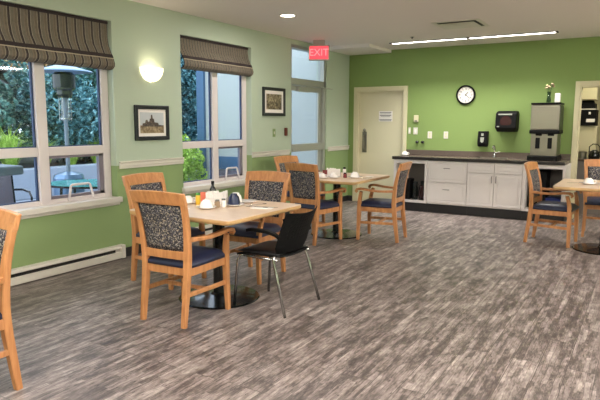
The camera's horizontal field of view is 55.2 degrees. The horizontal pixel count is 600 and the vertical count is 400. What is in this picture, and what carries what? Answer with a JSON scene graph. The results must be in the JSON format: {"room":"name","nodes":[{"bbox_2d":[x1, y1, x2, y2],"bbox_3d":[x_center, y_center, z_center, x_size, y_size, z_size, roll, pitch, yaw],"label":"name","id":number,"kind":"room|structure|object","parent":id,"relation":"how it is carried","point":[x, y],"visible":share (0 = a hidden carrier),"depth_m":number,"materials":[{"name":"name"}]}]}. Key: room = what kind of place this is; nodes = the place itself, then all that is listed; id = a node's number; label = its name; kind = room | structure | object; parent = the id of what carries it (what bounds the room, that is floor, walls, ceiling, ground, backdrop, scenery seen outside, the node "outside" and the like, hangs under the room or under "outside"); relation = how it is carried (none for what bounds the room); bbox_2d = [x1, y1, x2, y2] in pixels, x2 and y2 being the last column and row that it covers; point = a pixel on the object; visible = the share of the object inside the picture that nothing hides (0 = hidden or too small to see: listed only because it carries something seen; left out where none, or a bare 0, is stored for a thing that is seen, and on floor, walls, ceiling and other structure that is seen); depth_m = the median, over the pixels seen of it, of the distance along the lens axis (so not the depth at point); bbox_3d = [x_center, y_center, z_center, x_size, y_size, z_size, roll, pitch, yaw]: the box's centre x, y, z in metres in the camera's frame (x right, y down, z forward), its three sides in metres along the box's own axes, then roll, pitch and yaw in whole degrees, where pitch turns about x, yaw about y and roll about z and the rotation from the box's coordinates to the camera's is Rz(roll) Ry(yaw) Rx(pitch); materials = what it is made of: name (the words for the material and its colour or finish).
{"room":"care facility","nodes":[
{"label":"care facility","id":0,"kind":"room"},
{"bbox_2d":[0,0,349,268],"bbox_3d":[-2.314,-0.674,5.638,0.200,2.740,12.130,5,9,31],"label":"wall","id":1,"kind":"structure","parent":0,"point":[138,34],"depth_m":6.44,"materials":[{"name":"green paint"}]},
{"bbox_2d":[0,1,114,69],"bbox_3d":[-2.352,-1.503,5.257,0.123,0.494,1.560,5,9,31],"label":"blind","id":2,"kind":"object","parent":1,"relation":"attached to","point":[27,33],"visible":1,"depth_m":5.36,"materials":[{"name":"fabric"}]},
{"bbox_2d":[0,62,122,218],"bbox_3d":[-2.401,-0.809,5.379,0.195,1.905,1.650,5,9,31],"label":"window","id":3,"kind":"structure","parent":1,"relation":"in","point":[45,204],"depth_m":5.52,"materials":[{"name":"grey wood"}]},
{"bbox_2d":[10,244,125,286],"bbox_3d":[-2.745,0.730,4.849,0.069,0.144,3.230,5,9,31],"label":"baseboard heater","id":4,"kind":"object","parent":1,"relation":"attached to","point":[36,271],"visible":1,"depth_m":5.58,"materials":[{"name":"beige paint"}]},
{"bbox_2d":[139,67,162,82],"bbox_3d":[-1.617,-1.388,6.380,0.127,0.160,0.320,5,9,31],"label":"wall sconce","id":5,"kind":"object","parent":1,"relation":"attached to","point":[150,74],"visible":1,"depth_m":6.31,"materials":[{"name":"beige glass"}]},
{"bbox_2d":[134,105,169,140],"bbox_3d":[-1.665,-0.870,6.471,0.026,0.390,0.520,5,9,31],"label":"framed picture","id":6,"kind":"object","parent":1,"relation":"attached to","point":[151,122],"visible":1,"depth_m":6.46,"materials":[{"name":"black wood"}]},
{"bbox_2d":[119,157,184,168],"bbox_3d":[-1.664,-0.425,6.536,0.030,0.080,0.990,5,9,31],"label":"trim","id":7,"kind":"structure","parent":1,"relation":"attached to","point":[178,160],"depth_m":6.48,"materials":[{"name":"beige paint"}]},
{"bbox_2d":[182,72,246,194],"bbox_3d":[-1.097,-1.093,7.522,0.195,1.905,1.480,5,9,31],"label":"window","id":8,"kind":"structure","parent":1,"relation":"in","point":[231,180],"depth_m":7.61,"materials":[{"name":"grey"}]},
{"bbox_2d":[180,35,253,76],"bbox_3d":[-1.047,-1.837,7.393,0.123,0.394,1.390,5,9,31],"label":"blind","id":9,"kind":"object","parent":1,"relation":"attached to","point":[197,54],"visible":1,"depth_m":7.32,"materials":[{"name":"fabric"}]},
{"bbox_2d":[195,221,254,234],"bbox_3d":[-1.047,0.360,7.637,0.069,0.144,1.700,5,9,31],"label":"baseboard heater","id":10,"kind":"object","parent":1,"relation":"attached to","point":[208,228],"visible":0.02,"depth_m":7.38,"materials":[{"name":"beige paint"}]},
{"bbox_2d":[126,195,347,256],"bbox_3d":[-0.513,0.268,8.578,0.012,0.100,5.490,5,9,31],"label":"baseboard","id":11,"kind":"structure","parent":1,"relation":"attached to","point":[344,198],"depth_m":6.45,"materials":[{"name":"black plastic"}]},
{"bbox_2d":[252,149,289,157],"bbox_3d":[-0.417,-0.696,8.583,0.030,0.080,0.995,5,9,31],"label":"trim","id":12,"kind":"structure","parent":1,"relation":"attached to","point":[276,152],"depth_m":8.54,"materials":[{"name":"beige paint"}]},
{"bbox_2d":[262,87,285,115],"bbox_3d":[-0.383,-1.459,8.532,0.026,0.415,0.595,5,9,31],"label":"framed picture","id":13,"kind":"object","parent":1,"relation":"attached to","point":[273,99],"visible":1,"depth_m":8.52,"materials":[{"name":"black wood"}]},
{"bbox_2d":[266,94,281,109],"bbox_3d":[-0.385,-1.459,8.533,0.002,0.225,0.405,5,9,31],"label":"print","id":14,"kind":"object","parent":13,"relation":"attached to","point":[273,101],"depth_m":8.53},
{"bbox_2d":[291,44,332,190],"bbox_3d":[0.163,-1.164,9.597,0.218,2.670,1.320,5,9,31],"label":"door","id":15,"kind":"structure","parent":1,"relation":"in","point":[318,87],"depth_m":9.84,"materials":[{"name":"silver metal"}]},
{"bbox_2d":[328,145,349,150],"bbox_3d":[0.708,-0.941,10.431,0.030,0.080,0.810,5,9,31],"label":"trim","id":16,"kind":"structure","parent":1,"relation":"attached to","point":[346,147],"depth_m":10.40,"materials":[{"name":"beige paint"}]},
{"bbox_2d":[0,201,599,399],"bbox_3d":[2.333,0.934,4.553,9.500,0.120,14.730,5,9,31],"label":"floor","id":17,"kind":"structure","parent":0,"point":[462,307],"depth_m":4.18,"materials":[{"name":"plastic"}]},
{"bbox_2d":[0,208,22,390],"bbox_3d":[-1.839,0.569,3.007,0.566,0.989,0.614,5,9,30],"label":"armchair","id":18,"kind":"object","parent":17,"relation":"on","point":[9,220],"visible":1,"depth_m":3.06,"materials":[{"name":"brown wood"}]},
{"bbox_2d":[122,172,205,289],"bbox_3d":[-1.254,0.256,5.335,0.614,0.989,0.566,5,9,31],"label":"armchair","id":19,"kind":"object","parent":17,"relation":"on","point":[155,181],"visible":0.38,"depth_m":5.32,"materials":[{"name":"brown wood"}]},
{"bbox_2d":[129,190,235,328],"bbox_3d":[-0.891,0.392,4.346,0.566,0.989,0.614,4,9,28],"label":"armchair","id":20,"kind":"object","parent":17,"relation":"on","point":[166,240],"visible":1,"depth_m":4.16,"materials":[{"name":"brown wood"}]},
{"bbox_2d":[129,199,300,309],"bbox_3d":[-0.679,0.438,4.808,1.024,0.770,1.024,5,9,31],"label":"dining table","id":21,"kind":"object","parent":17,"relation":"on","point":[213,299],"visible":0.69,"depth_m":4.67,"materials":[{"name":"brown wood"}]},
{"bbox_2d":[195,193,200,204],"bbox_3d":[-0.868,-0.012,4.886,0.044,0.100,0.044,5,9,31],"label":"honey jar","id":22,"kind":"object","parent":21,"relation":"on","point":[197,197],"visible":0.98,"depth_m":4.87,"materials":[{"name":"yellow plastic"}]},
{"bbox_2d":[200,192,205,200],"bbox_3d":[-0.845,-0.028,5.059,0.060,0.085,0.024,0,8,-3],"label":"packet","id":23,"kind":"object","parent":21,"relation":"on","point":[202,194],"visible":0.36,"depth_m":5.04,"materials":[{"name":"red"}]},
{"bbox_2d":[210,181,215,191],"bbox_3d":[-0.783,-0.085,5.155,0.057,0.173,0.057,5,9,31],"label":"sauce bottle","id":24,"kind":"object","parent":21,"relation":"on","point":[212,188],"visible":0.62,"depth_m":5.13,"materials":[{"name":"black glass"}]},
{"bbox_2d":[205,190,227,203],"bbox_3d":[-0.719,-0.025,4.959,0.185,0.109,0.103,1,8,5],"label":"caddy","id":25,"kind":"object","parent":21,"relation":"on","point":[212,196],"visible":0.61,"depth_m":4.92,"materials":[{"name":"white"}]},
{"bbox_2d":[205,197,227,203],"bbox_3d":[-0.719,0.004,4.963,0.185,0.050,0.103,1,8,5],"label":"tray","id":26,"kind":"object","parent":25,"relation":"on","point":[212,199],"depth_m":4.91,"materials":[{"name":"white ceramic"}]},
{"bbox_2d":[214,199,219,207],"bbox_3d":[-0.682,0.028,4.725,0.046,0.065,0.046,5,9,31],"label":"pepper shaker","id":27,"kind":"object","parent":21,"relation":"on","point":[217,202],"visible":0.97,"depth_m":4.71,"materials":[{"name":"brown glass"}]},
{"bbox_2d":[221,198,225,206],"bbox_3d":[-0.633,0.023,4.748,0.040,0.070,0.040,5,9,31],"label":"salt shaker","id":28,"kind":"object","parent":21,"relation":"on","point":[223,201],"visible":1,"depth_m":4.73,"materials":[{"name":"white glass"}]},
{"bbox_2d":[242,199,257,202],"bbox_3d":[-0.455,0.013,5.015,0.170,0.019,0.170,5,9,31],"label":"saucer","id":29,"kind":"object","parent":21,"relation":"on","point":[243,200],"visible":0.9,"depth_m":5.04,"materials":[{"name":"white ceramic"}]},
{"bbox_3d":[-0.555,0.039,4.821,0.180,0.019,0.180,5,9,31],"label":"saucer","id":30,"kind":"object","parent":21,"relation":"on","visible":0},
{"bbox_2d":[227,193,239,204],"bbox_3d":[-0.560,-0.007,4.820,0.105,0.092,0.119,-7,10,-42],"label":"cup","id":31,"kind":"object","parent":30,"relation":"on","point":[233,199],"visible":1,"depth_m":4.78,"materials":[{"name":"blue ceramic"}]},
{"bbox_3d":[-0.757,0.061,4.652,0.160,0.019,0.160,5,9,31],"label":"saucer","id":32,"kind":"object","parent":21,"relation":"on","visible":0},
{"bbox_2d":[200,199,212,207],"bbox_3d":[-0.755,0.029,4.654,0.110,0.063,0.124,3,8,21],"label":"cup","id":33,"kind":"object","parent":32,"relation":"on","point":[206,203],"visible":1,"depth_m":4.61,"materials":[{"name":"white ceramic"}]},
{"bbox_3d":[-0.962,0.020,4.948,0.160,0.019,0.160,5,9,31],"label":"saucer","id":34,"kind":"object","parent":21,"relation":"on","visible":0},
{"bbox_2d":[186,196,194,202],"bbox_3d":[-0.956,-0.007,4.943,0.108,0.055,0.095,2,8,12],"label":"cup","id":35,"kind":"object","parent":34,"relation":"on","point":[188,198],"visible":0.64,"depth_m":4.92,"materials":[{"name":"white ceramic"}]},
{"bbox_2d":[227,171,290,284],"bbox_3d":[-0.439,0.235,5.519,0.566,0.989,0.614,4,9,27],"label":"armchair","id":36,"kind":"object","parent":17,"relation":"on","point":[272,186],"visible":0.65,"depth_m":5.59,"materials":[{"name":"brown wood"}]},
{"bbox_2d":[233,206,319,317],"bbox_3d":[-0.174,0.452,4.632,0.550,0.800,0.578,5,9,31],"label":"chair","id":37,"kind":"object","parent":17,"relation":"on","point":[293,234],"visible":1,"depth_m":4.46,"materials":[{"name":"black metal"}]},
{"bbox_2d":[274,155,324,224],"bbox_3d":[-0.006,-0.131,8.240,0.614,0.989,0.566,7,10,39],"label":"armchair","id":38,"kind":"object","parent":17,"relation":"on","point":[279,161],"visible":0.27,"depth_m":8.24,"materials":[{"name":"brown wood"}]},
{"bbox_2d":[284,163,346,245],"bbox_3d":[0.173,0.019,7.138,0.566,0.989,0.614,7,10,39],"label":"armchair","id":39,"kind":"object","parent":17,"relation":"on","point":[304,184],"visible":0.93,"depth_m":6.94,"materials":[{"name":"brown wood"}]},
{"bbox_2d":[311,172,389,238],"bbox_3d":[0.483,0.072,7.551,1.034,0.770,1.124,5,9,31],"label":"dining table","id":40,"kind":"object","parent":17,"relation":"on","point":[333,233],"visible":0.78,"depth_m":7.43,"materials":[{"name":"brown wood"}]},
{"bbox_2d":[326,168,340,175],"bbox_3d":[0.437,-0.366,7.509,0.185,0.109,0.103,1,8,8],"label":"caddy","id":41,"kind":"object","parent":40,"relation":"on","point":[331,170],"visible":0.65,"depth_m":7.47,"materials":[{"name":"white"}]},
{"bbox_3d":[0.697,-0.290,7.290,0.190,0.019,0.190,5,9,31],"label":"saucer","id":42,"kind":"object","parent":40,"relation":"on","visible":0},
{"bbox_2d":[350,172,358,176],"bbox_3d":[0.693,-0.323,7.292,0.114,0.066,0.129,-4,9,-31],"label":"cup","id":43,"kind":"object","parent":42,"relation":"on","point":[353,174],"visible":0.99,"depth_m":7.25,"materials":[{"name":"white ceramic"}]},
{"bbox_2d":[355,162,411,242],"bbox_3d":[1.075,0.002,7.288,0.614,0.989,0.566,4,9,25],"label":"armchair","id":44,"kind":"object","parent":17,"relation":"on","point":[383,205],"visible":1,"depth_m":7.16,"materials":[{"name":"brown wood"}]},
{"bbox_2d":[393,159,427,211],"bbox_3d":[1.992,-0.278,9.844,0.585,0.862,0.620,5,9,31],"label":"base cabinet","id":45,"kind":"object","parent":17,"relation":"on","point":[418,170],"visible":0.41,"depth_m":9.69,"materials":[{"name":"white paint"}]},
{"bbox_2d":[405,178,413,198],"bbox_3d":[1.862,-0.198,9.810,0.110,0.340,0.220,5,9,31],"label":"storage box","id":46,"kind":"object","parent":45,"relation":"in","point":[409,193],"visible":0.76,"depth_m":9.73,"materials":[{"name":"black plastic"}]},
{"bbox_2d":[419,185,423,199],"bbox_3d":[2.056,-0.122,9.627,0.118,0.240,0.094,0,8,-1],"label":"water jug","id":47,"kind":"object","parent":45,"relation":"in","point":[421,191],"visible":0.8,"depth_m":9.59,"materials":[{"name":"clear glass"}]},
{"bbox_2d":[427,160,467,214],"bbox_3d":[2.512,-0.231,9.513,0.648,0.862,0.654,5,9,31],"label":"base cabinet","id":48,"kind":"object","parent":17,"relation":"on","point":[446,180],"visible":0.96,"depth_m":9.26,"materials":[{"name":"white paint"}]},
{"bbox_2d":[466,162,522,219],"bbox_3d":[3.146,-0.177,9.135,0.828,0.862,0.653,5,9,31],"label":"base cabinet","id":49,"kind":"object","parent":17,"relation":"on","point":[494,190],"visible":0.98,"depth_m":8.88,"materials":[{"name":"white paint"}]},
{"bbox_2d":[392,149,570,165],"bbox_3d":[2.857,-0.698,9.240,2.660,0.136,0.663,5,9,31],"label":"countertop","id":50,"kind":"structure","parent":49,"relation":"on","point":[434,155],"depth_m":9.33,"materials":[{"name":"brown laminate"}]},
{"bbox_2d":[473,157,506,159],"bbox_3d":[3.037,-0.644,9.153,0.460,0.054,0.410,5,9,31],"label":"sink","id":51,"kind":"object","parent":50,"relation":"in","point":[476,157],"visible":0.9,"depth_m":9.27,"materials":[{"name":"silver metal"}]},
{"bbox_2d":[527,102,563,160],"bbox_3d":[3.731,-1.037,8.713,0.420,0.860,0.520,5,9,31],"label":"ice dispenser","id":52,"kind":"object","parent":50,"relation":"on","point":[546,126],"visible":1,"depth_m":8.57,"materials":[{"name":"silver metal"}]},
{"bbox_2d":[527,155,560,160],"bbox_3d":[3.729,-0.646,8.766,0.420,0.070,0.520,5,9,31],"label":"drip tray","id":53,"kind":"object","parent":52,"relation":"on","point":[531,157],"depth_m":8.56,"materials":[{"name":"black plastic"}]},
{"bbox_2d":[545,83,554,102],"bbox_3d":[3.722,-1.596,8.546,0.138,0.290,0.170,5,9,31],"label":"flower vase","id":54,"kind":"object","parent":52,"relation":"on","point":[552,84],"visible":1,"depth_m":8.53,"materials":[{"name":"green"}]},
{"bbox_2d":[554,93,560,101],"bbox_3d":[3.826,-1.516,8.521,0.080,0.140,0.060,5,9,31],"label":"pot","id":55,"kind":"object","parent":52,"relation":"on","point":[557,95],"visible":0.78,"depth_m":8.49,"materials":[{"name":"white ceramic"}]},
{"bbox_2d":[521,163,570,221],"bbox_3d":[3.765,-0.127,8.784,0.593,0.862,0.620,5,9,31],"label":"base cabinet","id":56,"kind":"object","parent":17,"relation":"on","point":[558,172],"visible":0.38,"depth_m":8.67,"materials":[{"name":"white paint"}]},
{"bbox_2d":[527,170,550,206],"bbox_3d":[3.698,-0.175,8.878,0.250,0.560,0.390,5,9,31],"label":"mini fridge","id":57,"kind":"object","parent":56,"relation":"in","point":[545,174],"visible":0.39,"depth_m":8.68,"materials":[{"name":"black plastic"}]},
{"bbox_2d":[545,196,560,201],"bbox_3d":[3.830,0.051,8.662,0.210,0.170,0.270,5,9,31],"label":"tub","id":58,"kind":"object","parent":56,"relation":"in","point":[558,199],"visible":0.29,"depth_m":8.57,"materials":[{"name":"blue plastic"}]},
{"bbox_2d":[523,162,582,247],"bbox_3d":[3.108,0.034,7.115,0.614,0.989,0.566,6,10,36],"label":"armchair","id":59,"kind":"object","parent":17,"relation":"on","point":[567,209],"visible":0.98,"depth_m":7.04,"materials":[{"name":"brown wood"}]},
{"bbox_2d":[553,179,599,254],"bbox_3d":[3.553,0.205,6.666,1.054,0.770,1.054,5,9,31],"label":"dining table","id":60,"kind":"object","parent":17,"relation":"on","point":[589,248],"visible":1,"depth_m":6.61,"materials":[{"name":"brown wood"}]},
{"bbox_3d":[3.336,-0.191,6.639,0.200,0.019,0.200,5,9,31],"label":"saucer","id":61,"kind":"object","parent":60,"relation":"on","visible":0},
{"bbox_2d":[583,178,596,183],"bbox_3d":[3.339,-0.221,6.628,0.110,0.063,0.124,-3,8,-21],"label":"cup","id":62,"kind":"object","parent":61,"relation":"on","point":[587,180],"visible":0.97,"depth_m":6.60,"materials":[{"name":"white ceramic"}]},
{"bbox_2d":[576,157,599,214],"bbox_3d":[5.037,-0.218,9.353,1.250,0.900,0.530,5,9,31],"label":"base cabinet","id":63,"kind":"object","parent":17,"relation":"on","point":[580,166],"depth_m":9.37,"materials":[{"name":"brown laminate"}]},
{"bbox_2d":[578,152,586,157],"bbox_3d":[4.641,-0.740,9.448,0.156,0.104,0.156,5,9,31],"label":"cooking pot","id":64,"kind":"object","parent":63,"relation":"on","point":[580,154],"visible":0.85,"depth_m":9.39,"materials":[{"name":"silver metal"}]},
{"bbox_2d":[588,144,599,158],"bbox_3d":[4.795,-0.795,9.346,0.180,0.243,0.180,5,9,31],"label":"kettle","id":65,"kind":"object","parent":63,"relation":"on","point":[594,154],"visible":1,"depth_m":9.30,"materials":[{"name":"black metal"}]},
{"bbox_2d":[581,159,599,236],"bbox_3d":[4.009,-0.027,7.594,0.566,0.989,0.614,4,8,25],"label":"armchair","id":66,"kind":"object","parent":17,"relation":"on","point":[591,166],"visible":0.86,"depth_m":7.76,"materials":[{"name":"brown wood"}]},
{"bbox_2d":[130,0,599,49],"bbox_3d":[2.319,-1.895,4.128,9.500,0.120,14.830,5,9,31],"label":"ceiling","id":67,"kind":"structure","parent":0,"point":[380,23],"depth_m":7.05,"materials":[{"name":"white paint"}]},
{"bbox_2d":[279,13,296,16],"bbox_3d":[-0.146,-2.210,6.877,0.216,0.009,0.216,5,9,31],"label":"recessed light","id":68,"kind":"object","parent":67,"relation":"in","point":[286,14],"visible":1,"depth_m":6.88,"materials":[{"name":"beige paint"}]},
{"bbox_2d":[308,40,329,60],"bbox_3d":[0.299,-2.342,8.988,0.330,0.309,0.068,1,8,9],"label":"exit sign","id":69,"kind":"object","parent":67,"relation":"hanging from","point":[318,51],"visible":1,"depth_m":8.96,"materials":[{"name":"red plastic"}]},
{"bbox_2d":[330,44,390,54],"bbox_3d":[1.017,-2.599,9.941,0.820,0.050,0.950,5,9,31],"label":"ceiling light","id":70,"kind":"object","parent":67,"relation":"attached to","point":[358,49],"depth_m":9.72,"materials":[{"name":"white paint"}]},
{"bbox_2d":[432,19,489,29],"bbox_3d":[2.090,-2.272,7.463,0.600,0.026,0.600,5,9,31],"label":"ceiling vent","id":71,"kind":"object","parent":67,"relation":"in","point":[469,23],"visible":1,"depth_m":7.38,"materials":[{"name":"beige metal"}]},
{"bbox_2d":[389,31,558,44],"bbox_3d":[2.536,-2.437,8.655,2.500,0.013,0.120,5,9,31],"label":"recessed light","id":72,"kind":"object","parent":67,"relation":"in","point":[549,32],"visible":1,"depth_m":8.55,"materials":[{"name":"white plastic"}]},
{"bbox_2d":[394,38,465,43],"bbox_3d":[2.007,-2.483,8.970,1.195,0.008,0.090,5,9,31],"label":"diffuser","id":73,"kind":"object","parent":72,"relation":"attached to","point":[452,38],"depth_m":8.94,"materials":[{"name":"white plastic"}]},
{"bbox_2d":[470,32,555,38],"bbox_3d":[3.064,-2.394,8.339,1.195,0.008,0.090,5,9,31],"label":"diffuser","id":74,"kind":"object","parent":72,"relation":"attached to","point":[535,32],"depth_m":8.33,"materials":[{"name":"white plastic"}]},
{"bbox_2d":[347,36,599,195],"bbox_3d":[4.795,-1.031,8.491,9.400,2.740,0.140,5,9,31],"label":"wall","id":75,"kind":"structure","parent":0,"point":[508,76],"depth_m":9.44,"materials":[{"name":"green paint"}]},
{"bbox_2d":[352,86,407,200],"bbox_3d":[1.476,-0.999,10.505,1.040,2.110,0.158,5,9,31],"label":"door","id":76,"kind":"structure","parent":75,"relation":"in","point":[375,142],"depth_m":10.53,"materials":[{"name":"beige wood"}]},
{"bbox_2d":[379,111,392,120],"bbox_3d":[1.551,-1.517,10.402,0.260,0.185,0.009,5,9,31],"label":"notice","id":77,"kind":"object","parent":76,"relation":"attached to","point":[383,115],"visible":1,"depth_m":10.40,"materials":[{"name":"white paper"}]},
{"bbox_2d":[456,85,475,104],"bbox_3d":[2.751,-1.745,9.533,0.320,0.320,0.042,5,9,31],"label":"wall clock","id":78,"kind":"object","parent":75,"relation":"attached to","point":[465,94],"visible":1,"depth_m":9.53,"materials":[{"name":"black plastic"}]},
{"bbox_2d":[477,131,488,146],"bbox_3d":[3.005,-1.003,9.428,0.160,0.250,0.125,5,9,31],"label":"soap dispenser","id":79,"kind":"object","parent":75,"relation":"attached to","point":[483,136],"visible":1,"depth_m":9.38,"materials":[{"name":"black plastic"}]},
{"bbox_2d":[406,149,570,159],"bbox_3d":[3.023,-0.757,9.506,2.657,0.089,0.026,5,9,31],"label":"backsplash","id":80,"kind":"structure","parent":75,"relation":"attached to","point":[411,152],"depth_m":9.57,"materials":[{"name":"brown laminate"}]},
{"bbox_2d":[495,111,518,131],"bbox_3d":[3.302,-1.253,9.157,0.330,0.330,0.223,5,9,31],"label":"dispenser","id":81,"kind":"object","parent":75,"relation":"attached to","point":[506,121],"visible":1,"depth_m":9.08,"materials":[{"name":"black plastic"}]},
{"bbox_2d":[569,80,599,218],"bbox_3d":[4.657,-0.725,8.611,1.055,2.100,0.168,5,9,31],"label":"door frame","id":82,"kind":"structure","parent":75,"relation":"in","point":[580,85],"depth_m":8.74,"materials":[{"name":"beige wood"}]},
{"bbox_2d":[578,126,598,156],"bbox_3d":[4.901,-0.565,9.956,0.390,1.425,0.408,5,9,31],"label":"wall","id":83,"kind":"structure","parent":0,"point":[588,136],"depth_m":9.69,"materials":[{"name":"beige paint"}]},
{"bbox_2d":[580,110,598,125],"bbox_3d":[4.888,-1.401,9.796,0.330,0.265,0.405,5,9,31],"label":"microwave oven","id":84,"kind":"object","parent":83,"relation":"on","point":[588,117],"visible":0.61,"depth_m":9.61,"materials":[{"name":"black plastic"}]},
{"bbox_3d":[4.873,-1.546,9.789,0.330,0.015,0.400,5,9,31],"label":"shelf","id":85,"kind":"object","parent":84,"relation":"on","visible":0},
{"bbox_2d":[581,101,596,108],"bbox_3d":[4.875,-1.620,9.772,0.300,0.134,0.310,5,9,31],"label":"tray","id":86,"kind":"object","parent":85,"relation":"on","point":[585,104],"visible":0.64,"depth_m":9.64,"materials":[{"name":"black plastic"}]},
{"bbox_2d":[595,87,599,150],"bbox_3d":[6.965,-1.050,8.699,5.900,2.740,2.460,5,9,31],"label":"wall","id":87,"kind":"structure","parent":0,"point":[597,102],"depth_m":10.79,"materials":[{"name":"beige paint"}]},
{"bbox_2d":[582,87,598,100],"bbox_3d":[4.882,-1.813,9.767,0.330,0.230,0.368,5,9,31],"label":"upper cabinet","id":88,"kind":"object","parent":87,"relation":"attached to","point":[592,93],"visible":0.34,"depth_m":9.59,"materials":[{"name":"beige wood"}]},
{"bbox_3d":[-2.364,-2.398,6.482,1.000,0.070,6.100,5,9,31],"label":"trim","id":89,"kind":"structure","parent":0,"visible":0},
{"bbox_2d":[0,70,8,83],"bbox_3d":[-3.099,-1.719,5.739,0.040,1.083,0.326,5,9,31],"label":"bird ornament","id":90,"kind":"object","parent":89,"relation":"hanging from","point":[2,78],"visible":1,"depth_m":5.87,"materials":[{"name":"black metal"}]},
{"label":"outside","id":91,"kind":"structure","parent":0,"visible":0},
{"bbox_2d":[0,141,196,167],"bbox_3d":[-10.698,-1.743,22.778,19.750,0.640,40.000,5,9,31],"label":"garden","id":92,"kind":"object","parent":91,"point":[28,162],"visible":0.12,"depth_m":14.76,"materials":[{"name":"green plant"}]},
{"bbox_2d":[0,59,28,144],"bbox_3d":[-7.385,-2.354,12.464,2.942,3.362,3.482,-6,10,-41],"label":"shrub","id":93,"kind":"object","parent":92,"relation":"on","point":[4,97],"visible":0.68,"depth_m":12.20,"materials":[{"name":"green plant"}]},
{"bbox_2d":[0,125,31,164],"bbox_3d":[-6.025,-1.103,11.889,1.492,1.044,1.425,5,9,31],"label":"ornamental grass","id":94,"kind":"object","parent":92,"relation":"on","point":[7,141],"depth_m":11.79,"materials":[{"name":"green plant"}]},
{"bbox_2d":[4,60,51,76],"bbox_3d":[-11.015,-5.272,21.311,4.750,6.754,4.070,7,10,40],"label":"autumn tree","id":95,"kind":"object","parent":92,"relation":"on","point":[11,65],"visible":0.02,"depth_m":20.61,"materials":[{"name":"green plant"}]},
{"bbox_2d":[0,65,98,146],"bbox_3d":[-5.974,-2.001,13.594,3.180,2.374,3.250,6,10,39],"label":"shrub","id":96,"kind":"object","parent":92,"relation":"on","point":[82,128],"visible":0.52,"depth_m":12.99,"materials":[{"name":"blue plant"}]},
{"bbox_2d":[48,65,98,162],"bbox_3d":[-5.606,-2.617,15.230,2.922,3.258,3.103,-2,8,-17],"label":"shrub","id":97,"kind":"object","parent":92,"relation":"on","point":[92,77],"visible":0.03,"depth_m":14.76,"materials":[{"name":"green plant"}]},
{"bbox_2d":[70,142,83,164],"bbox_3d":[-5.243,-1.051,13.199,0.813,0.597,0.832,5,9,31],"label":"ornamental grass","id":98,"kind":"object","parent":92,"relation":"on","point":[73,160],"depth_m":13.14,"materials":[{"name":"green plant"}]},
{"bbox_2d":[84,138,98,162],"bbox_3d":[-4.873,-1.186,13.755,0.967,0.719,1.019,5,9,31],"label":"ornamental grass","id":99,"kind":"object","parent":92,"relation":"on","point":[93,158],"depth_m":13.72,"materials":[{"name":"green plant"}]},
{"bbox_2d":[81,53,190,131],"bbox_3d":[-4.500,-3.304,16.281,3.056,4.281,3.179,-6,10,-39],"label":"shrub","id":100,"kind":"object","parent":92,"relation":"on","point":[181,58],"visible":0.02,"depth_m":16.58,"materials":[{"name":"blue plant"}]},
{"bbox_2d":[181,60,197,154],"bbox_3d":[-3.335,-3.404,18.016,2.969,4.070,3.125,-3,8,-21],"label":"shrub","id":101,"kind":"object","parent":92,"relation":"on","point":[190,127],"visible":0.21,"depth_m":17.00,"materials":[{"name":"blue plant"}]},
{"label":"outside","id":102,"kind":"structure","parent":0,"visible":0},
{"bbox_3d":[-2.301,-0.059,12.587,6.800,0.100,25.000,5,9,31],"label":"patio","id":103,"kind":"object","parent":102,"visible":0},
{"bbox_2d":[0,164,23,175],"bbox_3d":[-3.738,0.184,6.259,0.950,1.100,1.020,5,9,31],"label":"stone table","id":104,"kind":"object","parent":103,"relation":"on","point":[5,170],"visible":1,"depth_m":6.26,"materials":[{"name":"grey stone"}]},
{"bbox_2d":[0,175,32,203],"bbox_3d":[-3.916,0.074,7.527,0.602,0.986,0.592,7,10,41],"label":"patio chair","id":105,"kind":"object","parent":103,"relation":"on","point":[7,191],"visible":0.51,"depth_m":7.76,"materials":[{"name":"black metal"}]},
{"bbox_2d":[44,65,92,194],"bbox_3d":[-3.670,-0.878,9.046,0.860,2.460,0.860,5,9,31],"label":"patio heater","id":106,"kind":"object","parent":103,"relation":"on","point":[63,77],"visible":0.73,"depth_m":8.91,"materials":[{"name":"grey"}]},
{"bbox_2d":[51,179,97,194],"bbox_3d":[-2.596,0.174,7.436,1.260,0.816,0.860,0,8,-3],"label":"patio table","id":107,"kind":"object","parent":103,"relation":"on","point":[64,184],"visible":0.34,"depth_m":7.11,"materials":[{"name":"teal glass"}]},
{"bbox_2d":[13,158,196,200],"bbox_3d":[-4.440,-0.598,13.818,0.300,0.620,25.000,5,9,31],"label":"wall","id":108,"kind":"structure","parent":103,"relation":"on","point":[26,180],"depth_m":11.84,"materials":[{"name":"concrete"}]},
{"bbox_2d":[182,134,207,181],"bbox_3d":[-2.625,-0.728,11.582,1.511,1.496,1.687,-5,9,-34],"label":"shrub","id":109,"kind":"object","parent":103,"relation":"on","point":[190,165],"visible":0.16,"depth_m":11.37,"materials":[{"name":"green plant"}]},
{"bbox_2d":[196,49,316,178],"bbox_3d":[0.380,-1.967,13.270,3.175,3.520,4.640,5,9,31],"label":"building wall","id":110,"kind":"structure","parent":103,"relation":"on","point":[303,103],"depth_m":11.66,"materials":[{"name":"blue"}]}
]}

